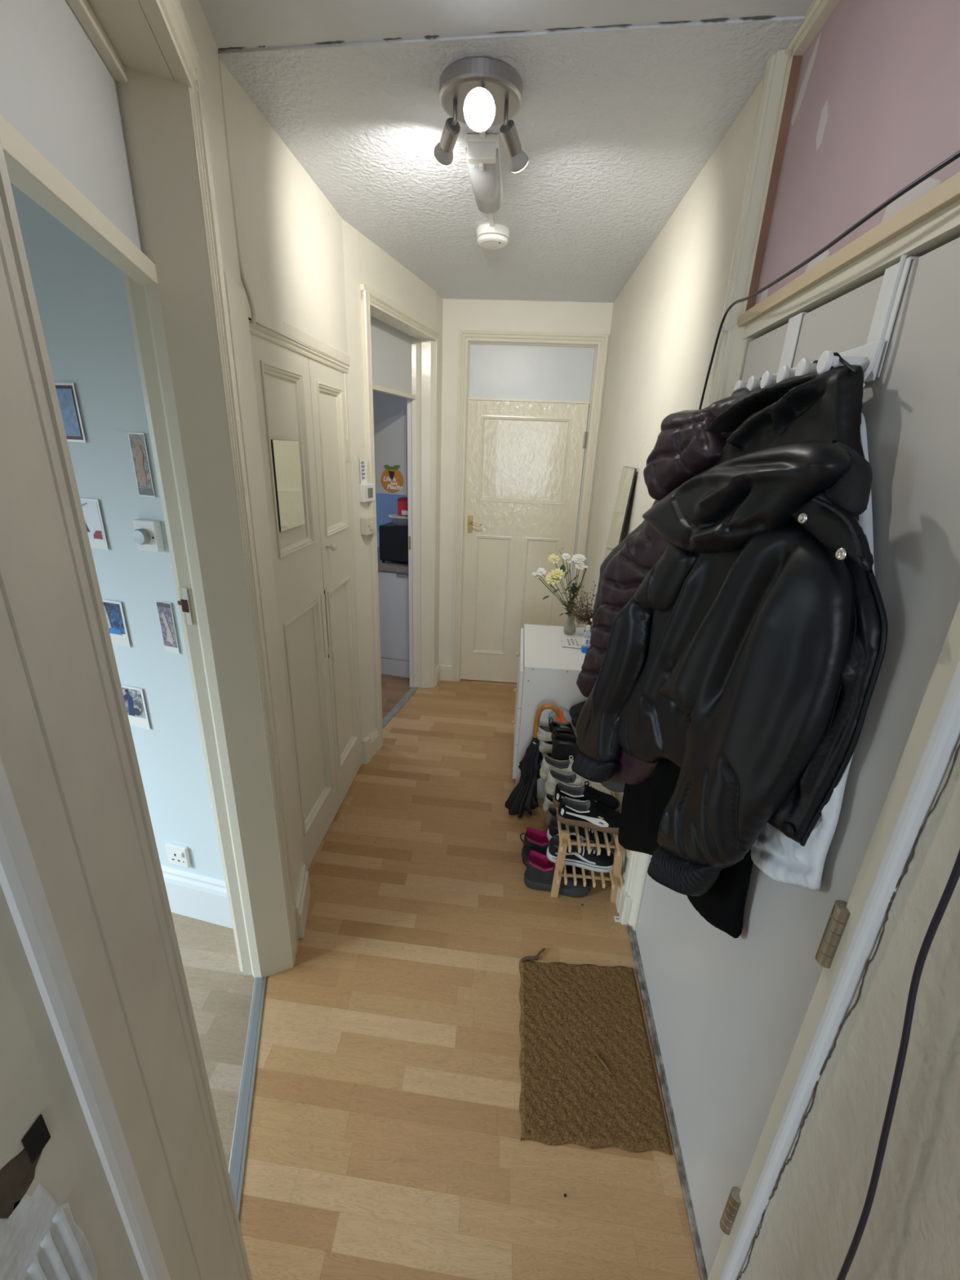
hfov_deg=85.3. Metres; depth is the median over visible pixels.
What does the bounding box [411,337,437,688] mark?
trim
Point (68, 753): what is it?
door
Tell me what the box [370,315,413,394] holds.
window
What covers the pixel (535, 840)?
boot
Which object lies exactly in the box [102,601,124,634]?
picture
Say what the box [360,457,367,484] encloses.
paper note
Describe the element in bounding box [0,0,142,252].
window
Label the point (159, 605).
print
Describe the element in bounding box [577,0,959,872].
wall
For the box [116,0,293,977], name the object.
door frame
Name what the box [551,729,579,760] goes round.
boot
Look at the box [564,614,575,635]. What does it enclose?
glass vase
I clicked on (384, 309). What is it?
trim
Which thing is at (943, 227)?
trim
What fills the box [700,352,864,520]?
coat
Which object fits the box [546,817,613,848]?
shoe
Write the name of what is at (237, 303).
trim
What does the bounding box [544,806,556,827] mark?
shoe
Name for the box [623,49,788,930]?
trim
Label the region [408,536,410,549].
strike plate
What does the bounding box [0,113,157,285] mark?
trim
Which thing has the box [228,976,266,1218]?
trim
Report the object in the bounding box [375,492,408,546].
wall
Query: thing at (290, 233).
wall
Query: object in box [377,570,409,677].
base unit
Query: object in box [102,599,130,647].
postcard
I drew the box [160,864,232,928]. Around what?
baseboard
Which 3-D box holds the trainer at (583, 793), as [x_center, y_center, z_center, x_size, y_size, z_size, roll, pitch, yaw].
[0.433,0.627,2.101,0.271,0.106,0.103,5,20,7]
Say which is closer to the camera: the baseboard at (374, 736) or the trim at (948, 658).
the trim at (948, 658)
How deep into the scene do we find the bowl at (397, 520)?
3.67 m
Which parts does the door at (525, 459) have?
handle plate, handle, panel moulding, panel moulding, panel moulding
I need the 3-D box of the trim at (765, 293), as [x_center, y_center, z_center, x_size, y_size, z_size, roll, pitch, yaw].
[0.659,-0.795,1.208,0.001,0.035,0.050,4,20,5]
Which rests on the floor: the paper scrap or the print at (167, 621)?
the paper scrap
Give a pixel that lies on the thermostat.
(366, 491)
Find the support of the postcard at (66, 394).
attached to the wall at (81, 295)
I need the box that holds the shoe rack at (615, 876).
[546,791,630,902]
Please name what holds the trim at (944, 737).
attached to the wall at (810, 1222)
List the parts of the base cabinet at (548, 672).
drawer, drawer, drawer, panel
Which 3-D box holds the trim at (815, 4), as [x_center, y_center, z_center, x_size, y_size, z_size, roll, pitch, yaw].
[0.645,-1.118,0.686,0.080,0.030,1.048,4,20,5]
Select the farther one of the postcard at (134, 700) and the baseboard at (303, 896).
the baseboard at (303, 896)
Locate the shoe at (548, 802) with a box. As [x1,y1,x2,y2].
[542,793,556,813]
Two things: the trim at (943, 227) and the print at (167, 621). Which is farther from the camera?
the print at (167, 621)
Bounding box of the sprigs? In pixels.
[561,581,596,625]
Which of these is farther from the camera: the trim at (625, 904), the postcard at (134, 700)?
the trim at (625, 904)
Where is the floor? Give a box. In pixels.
[171,674,700,1279]
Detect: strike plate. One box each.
[177,586,192,625]
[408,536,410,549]
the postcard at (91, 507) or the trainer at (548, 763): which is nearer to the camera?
the postcard at (91, 507)
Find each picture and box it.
[80,500,104,540]
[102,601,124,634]
[121,687,146,719]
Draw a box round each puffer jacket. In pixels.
[576,377,761,786]
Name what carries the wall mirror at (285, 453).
attached to the closet door at (301, 391)
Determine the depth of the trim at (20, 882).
0.44 m
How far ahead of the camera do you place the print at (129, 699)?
1.67 m
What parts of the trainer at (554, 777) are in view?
heel panel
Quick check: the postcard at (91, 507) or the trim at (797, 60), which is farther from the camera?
the postcard at (91, 507)
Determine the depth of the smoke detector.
2.08 m
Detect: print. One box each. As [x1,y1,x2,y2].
[55,388,80,436]
[93,530,102,539]
[103,605,111,627]
[108,627,121,635]
[123,693,134,715]
[133,707,140,715]
[135,442,146,485]
[137,488,153,495]
[156,602,169,608]
[161,612,173,644]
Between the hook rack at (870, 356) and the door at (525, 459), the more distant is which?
the door at (525, 459)
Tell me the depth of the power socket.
1.84 m
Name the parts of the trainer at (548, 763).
heel panel, panel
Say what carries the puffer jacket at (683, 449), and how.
hanging from the hook rack at (870, 356)
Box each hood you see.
[642,440,851,553]
[643,408,727,500]
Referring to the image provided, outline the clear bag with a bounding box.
[547,709,572,724]
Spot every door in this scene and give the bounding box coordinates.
[0,137,252,1279]
[248,320,363,871]
[460,400,588,682]
[635,236,959,1277]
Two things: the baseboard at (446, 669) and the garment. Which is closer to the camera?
the garment
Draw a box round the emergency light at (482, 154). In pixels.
[464,133,503,213]
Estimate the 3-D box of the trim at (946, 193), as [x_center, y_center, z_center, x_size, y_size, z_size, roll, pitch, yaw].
[0.616,-0.621,0.834,0.050,0.026,0.960,4,20,5]
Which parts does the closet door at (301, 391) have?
panel moulding, cornice, panel moulding, patch plate, patch plate, knob, panel moulding, door, panel moulding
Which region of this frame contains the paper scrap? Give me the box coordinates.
[613,915,620,922]
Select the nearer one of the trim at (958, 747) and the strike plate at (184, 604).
the trim at (958, 747)
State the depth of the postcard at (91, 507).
1.47 m
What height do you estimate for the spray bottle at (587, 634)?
0.141 m
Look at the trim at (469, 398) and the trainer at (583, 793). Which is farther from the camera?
the trim at (469, 398)
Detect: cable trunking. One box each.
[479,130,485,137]
[488,213,494,226]
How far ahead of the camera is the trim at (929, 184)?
0.74 m
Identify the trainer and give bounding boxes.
[536,724,576,741]
[538,740,552,753]
[539,755,574,780]
[544,768,612,795]
[552,781,621,812]
[555,795,620,833]
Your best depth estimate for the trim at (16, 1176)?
0.40 m
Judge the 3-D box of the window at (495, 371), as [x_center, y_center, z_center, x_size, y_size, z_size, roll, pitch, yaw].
[0.314,-1.679,3.256,0.770,0.325,0.008,4,20,3]
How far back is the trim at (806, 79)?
1.08 m
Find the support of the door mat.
on the floor
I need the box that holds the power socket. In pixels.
[165,842,191,867]
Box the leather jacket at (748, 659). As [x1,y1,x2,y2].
[571,440,888,896]
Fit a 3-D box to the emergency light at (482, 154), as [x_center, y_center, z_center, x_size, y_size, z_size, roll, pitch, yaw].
[0.018,-1.462,1.656,0.098,0.066,0.385,4,20,3]
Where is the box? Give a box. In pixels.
[397,497,408,515]
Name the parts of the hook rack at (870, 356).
plate, wire frame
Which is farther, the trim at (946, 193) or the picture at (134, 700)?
the picture at (134, 700)
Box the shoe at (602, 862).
[546,835,613,872]
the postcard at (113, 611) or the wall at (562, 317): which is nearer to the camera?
the postcard at (113, 611)
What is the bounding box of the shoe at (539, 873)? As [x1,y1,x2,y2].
[522,849,591,897]
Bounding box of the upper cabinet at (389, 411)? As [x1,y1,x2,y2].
[372,390,408,495]
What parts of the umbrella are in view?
crook handle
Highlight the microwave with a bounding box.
[378,521,408,563]
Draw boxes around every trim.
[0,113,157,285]
[0,757,170,1279]
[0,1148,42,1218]
[0,1183,97,1279]
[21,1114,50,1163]
[26,1205,93,1279]
[66,0,127,82]
[138,0,204,93]
[187,67,298,966]
[217,15,776,50]
[223,271,302,906]
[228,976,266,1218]
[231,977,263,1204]
[360,284,439,340]
[360,289,382,749]
[362,736,370,764]
[372,384,416,399]
[382,686,418,728]
[407,398,413,687]
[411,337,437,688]
[451,329,608,681]
[468,396,590,404]
[618,887,632,924]
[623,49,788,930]
[626,924,707,1279]
[707,600,959,1279]
[720,659,959,1279]
[737,171,959,327]
[737,743,959,1279]
[741,48,793,314]
[742,200,959,339]
[745,55,802,311]
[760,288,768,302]
[784,0,823,55]
[791,0,839,57]
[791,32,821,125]
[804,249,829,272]
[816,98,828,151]
[881,177,942,222]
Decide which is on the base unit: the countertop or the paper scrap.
the countertop
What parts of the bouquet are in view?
stem, stem, stem, stem, stem, stem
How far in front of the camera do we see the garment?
0.81 m
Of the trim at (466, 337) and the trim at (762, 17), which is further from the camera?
the trim at (466, 337)
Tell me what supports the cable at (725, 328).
attached to the wall at (887, 72)
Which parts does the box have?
printed panel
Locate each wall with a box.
[10,182,225,880]
[87,0,173,80]
[219,59,347,364]
[342,218,436,738]
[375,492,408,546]
[413,292,443,668]
[438,298,613,663]
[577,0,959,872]
[738,739,959,1279]
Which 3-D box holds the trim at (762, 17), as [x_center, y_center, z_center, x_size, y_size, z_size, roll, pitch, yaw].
[-0.005,-1.304,1.120,1.213,0.007,0.008,5,20,7]
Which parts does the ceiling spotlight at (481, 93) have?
bulb, arm, bulb, arm, bulb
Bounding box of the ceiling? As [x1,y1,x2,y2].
[199,0,813,302]
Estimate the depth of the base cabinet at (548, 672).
2.53 m
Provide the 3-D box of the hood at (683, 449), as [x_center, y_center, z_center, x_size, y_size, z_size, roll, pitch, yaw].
[0.462,-0.402,1.153,0.103,0.200,0.264,-3,21,-14]
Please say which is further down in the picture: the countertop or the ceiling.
the countertop
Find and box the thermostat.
[359,483,375,502]
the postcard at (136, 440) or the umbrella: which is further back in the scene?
the umbrella
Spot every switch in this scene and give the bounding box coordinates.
[132,518,164,551]
[360,515,377,535]
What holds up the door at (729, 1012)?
in the wall at (887, 72)
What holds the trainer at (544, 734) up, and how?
on the trainer at (544, 747)
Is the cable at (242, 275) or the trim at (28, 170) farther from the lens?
the cable at (242, 275)
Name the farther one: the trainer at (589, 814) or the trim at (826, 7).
the trainer at (589, 814)
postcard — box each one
[54,382,85,442]
[80,497,108,550]
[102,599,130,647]
[120,684,150,729]
[127,432,155,497]
[155,600,179,653]
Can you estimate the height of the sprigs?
0.309 m
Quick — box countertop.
[377,546,408,573]
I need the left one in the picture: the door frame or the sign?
the door frame
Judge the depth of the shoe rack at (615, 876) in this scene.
2.01 m
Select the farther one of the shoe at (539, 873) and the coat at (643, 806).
the shoe at (539, 873)
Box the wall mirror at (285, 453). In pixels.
[271,439,304,532]
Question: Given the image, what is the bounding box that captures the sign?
[381,465,403,492]
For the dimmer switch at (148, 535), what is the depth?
1.41 m
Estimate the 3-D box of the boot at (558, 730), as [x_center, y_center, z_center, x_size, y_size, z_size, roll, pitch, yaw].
[0.460,0.460,2.469,0.283,0.202,0.105,2,20,0]
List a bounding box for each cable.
[217,54,256,324]
[698,150,959,409]
[836,848,959,1279]
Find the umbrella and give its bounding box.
[504,703,560,817]
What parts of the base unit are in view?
handle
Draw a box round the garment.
[751,412,875,891]
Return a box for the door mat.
[519,947,672,1155]
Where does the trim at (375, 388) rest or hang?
attached to the wall at (439, 300)
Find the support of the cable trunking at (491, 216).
attached to the ceiling
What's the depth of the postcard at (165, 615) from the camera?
1.53 m
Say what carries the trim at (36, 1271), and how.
attached to the door at (68, 753)
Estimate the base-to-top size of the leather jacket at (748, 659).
1.071 m
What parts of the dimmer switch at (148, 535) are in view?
knob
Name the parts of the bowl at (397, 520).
lid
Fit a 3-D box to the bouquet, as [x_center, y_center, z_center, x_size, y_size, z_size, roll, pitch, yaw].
[0.419,-0.265,2.795,0.287,0.459,0.123,6,21,11]
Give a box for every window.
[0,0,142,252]
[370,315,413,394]
[468,343,595,401]
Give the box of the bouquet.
[532,547,588,616]
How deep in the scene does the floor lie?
1.54 m
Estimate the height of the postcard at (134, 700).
0.145 m
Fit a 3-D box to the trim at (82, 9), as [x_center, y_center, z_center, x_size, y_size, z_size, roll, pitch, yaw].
[-0.598,0.177,0.991,0.022,2.295,0.823,-3,21,-14]
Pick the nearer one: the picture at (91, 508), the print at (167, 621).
the picture at (91, 508)
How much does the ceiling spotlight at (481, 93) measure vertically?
0.153 m
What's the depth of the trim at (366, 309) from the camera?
2.56 m
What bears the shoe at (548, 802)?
on the shoe rack at (615, 876)
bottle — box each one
[581,625,591,653]
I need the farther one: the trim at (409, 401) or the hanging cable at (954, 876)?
the trim at (409, 401)
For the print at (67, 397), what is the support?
on the postcard at (66, 394)
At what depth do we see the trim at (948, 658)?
0.72 m
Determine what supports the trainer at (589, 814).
on the shoe rack at (615, 876)
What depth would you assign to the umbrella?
2.50 m
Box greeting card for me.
[561,636,581,648]
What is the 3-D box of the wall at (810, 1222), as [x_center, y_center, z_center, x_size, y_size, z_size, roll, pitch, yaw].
[1.202,0.378,0.290,1.445,2.544,0.552,5,20,8]
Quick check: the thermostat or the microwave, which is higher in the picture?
the thermostat
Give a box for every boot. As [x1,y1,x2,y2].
[520,826,578,867]
[546,716,577,757]
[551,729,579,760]
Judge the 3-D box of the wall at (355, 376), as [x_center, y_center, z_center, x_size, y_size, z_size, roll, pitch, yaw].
[-0.520,-0.673,2.946,0.133,2.540,1.089,8,21,15]
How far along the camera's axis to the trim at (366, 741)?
2.88 m
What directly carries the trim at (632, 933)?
attached to the wall at (887, 72)
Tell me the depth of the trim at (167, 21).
0.89 m
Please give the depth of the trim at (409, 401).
3.46 m
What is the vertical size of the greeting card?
0.014 m
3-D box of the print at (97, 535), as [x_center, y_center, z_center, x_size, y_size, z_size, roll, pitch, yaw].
[-1.083,-0.298,1.475,0.032,0.024,0.001,8,21,15]
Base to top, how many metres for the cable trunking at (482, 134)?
0.012 m
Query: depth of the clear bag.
2.45 m
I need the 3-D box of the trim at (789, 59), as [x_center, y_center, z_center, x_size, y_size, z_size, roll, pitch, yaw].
[0.687,-1.040,1.188,0.064,0.520,0.026,4,20,3]
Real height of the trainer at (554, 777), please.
0.117 m
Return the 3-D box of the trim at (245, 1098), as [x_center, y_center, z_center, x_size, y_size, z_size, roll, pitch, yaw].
[-0.630,1.254,1.392,0.018,0.015,0.835,-3,21,-15]
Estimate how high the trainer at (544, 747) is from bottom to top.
0.063 m
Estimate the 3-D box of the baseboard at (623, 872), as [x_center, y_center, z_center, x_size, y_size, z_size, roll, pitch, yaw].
[0.621,0.644,2.959,0.030,0.150,2.037,3,20,3]
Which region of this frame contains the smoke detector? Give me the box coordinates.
[476,223,509,248]
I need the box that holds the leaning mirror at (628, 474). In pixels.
[590,466,636,632]
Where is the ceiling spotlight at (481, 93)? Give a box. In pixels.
[433,56,528,173]
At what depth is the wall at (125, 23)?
0.86 m
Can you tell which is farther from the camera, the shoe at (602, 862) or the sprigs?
the sprigs
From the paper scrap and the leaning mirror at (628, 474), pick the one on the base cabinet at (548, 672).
the leaning mirror at (628, 474)
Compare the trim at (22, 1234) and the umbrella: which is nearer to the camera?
the trim at (22, 1234)
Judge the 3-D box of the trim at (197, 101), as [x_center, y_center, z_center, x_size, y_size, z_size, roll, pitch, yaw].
[-0.605,-0.016,1.405,0.028,2.370,0.103,-3,21,-14]
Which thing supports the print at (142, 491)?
attached to the postcard at (136, 440)
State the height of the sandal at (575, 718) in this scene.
0.119 m
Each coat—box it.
[617,360,817,937]
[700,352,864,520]
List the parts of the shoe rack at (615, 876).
leg, leg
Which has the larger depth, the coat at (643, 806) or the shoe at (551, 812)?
the shoe at (551, 812)
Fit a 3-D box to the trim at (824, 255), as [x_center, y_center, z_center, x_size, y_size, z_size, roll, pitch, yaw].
[0.635,-0.713,0.989,0.001,0.040,0.100,4,20,5]
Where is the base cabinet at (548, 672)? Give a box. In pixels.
[511,623,587,798]
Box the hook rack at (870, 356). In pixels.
[733,254,919,391]
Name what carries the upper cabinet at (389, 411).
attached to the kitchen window
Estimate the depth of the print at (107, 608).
1.57 m
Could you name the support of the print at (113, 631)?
attached to the postcard at (113, 611)
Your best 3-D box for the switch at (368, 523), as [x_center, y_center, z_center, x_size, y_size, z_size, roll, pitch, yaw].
[-0.546,-0.566,2.571,0.041,0.086,0.102,8,21,15]
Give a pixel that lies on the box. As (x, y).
(402, 503)
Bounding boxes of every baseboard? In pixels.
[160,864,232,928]
[294,862,310,938]
[368,728,379,758]
[434,662,452,686]
[609,848,625,912]
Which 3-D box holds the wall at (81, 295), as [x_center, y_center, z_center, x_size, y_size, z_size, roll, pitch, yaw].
[-2.061,-0.306,1.776,2.720,2.544,0.080,7,21,12]
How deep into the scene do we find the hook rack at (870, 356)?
0.78 m

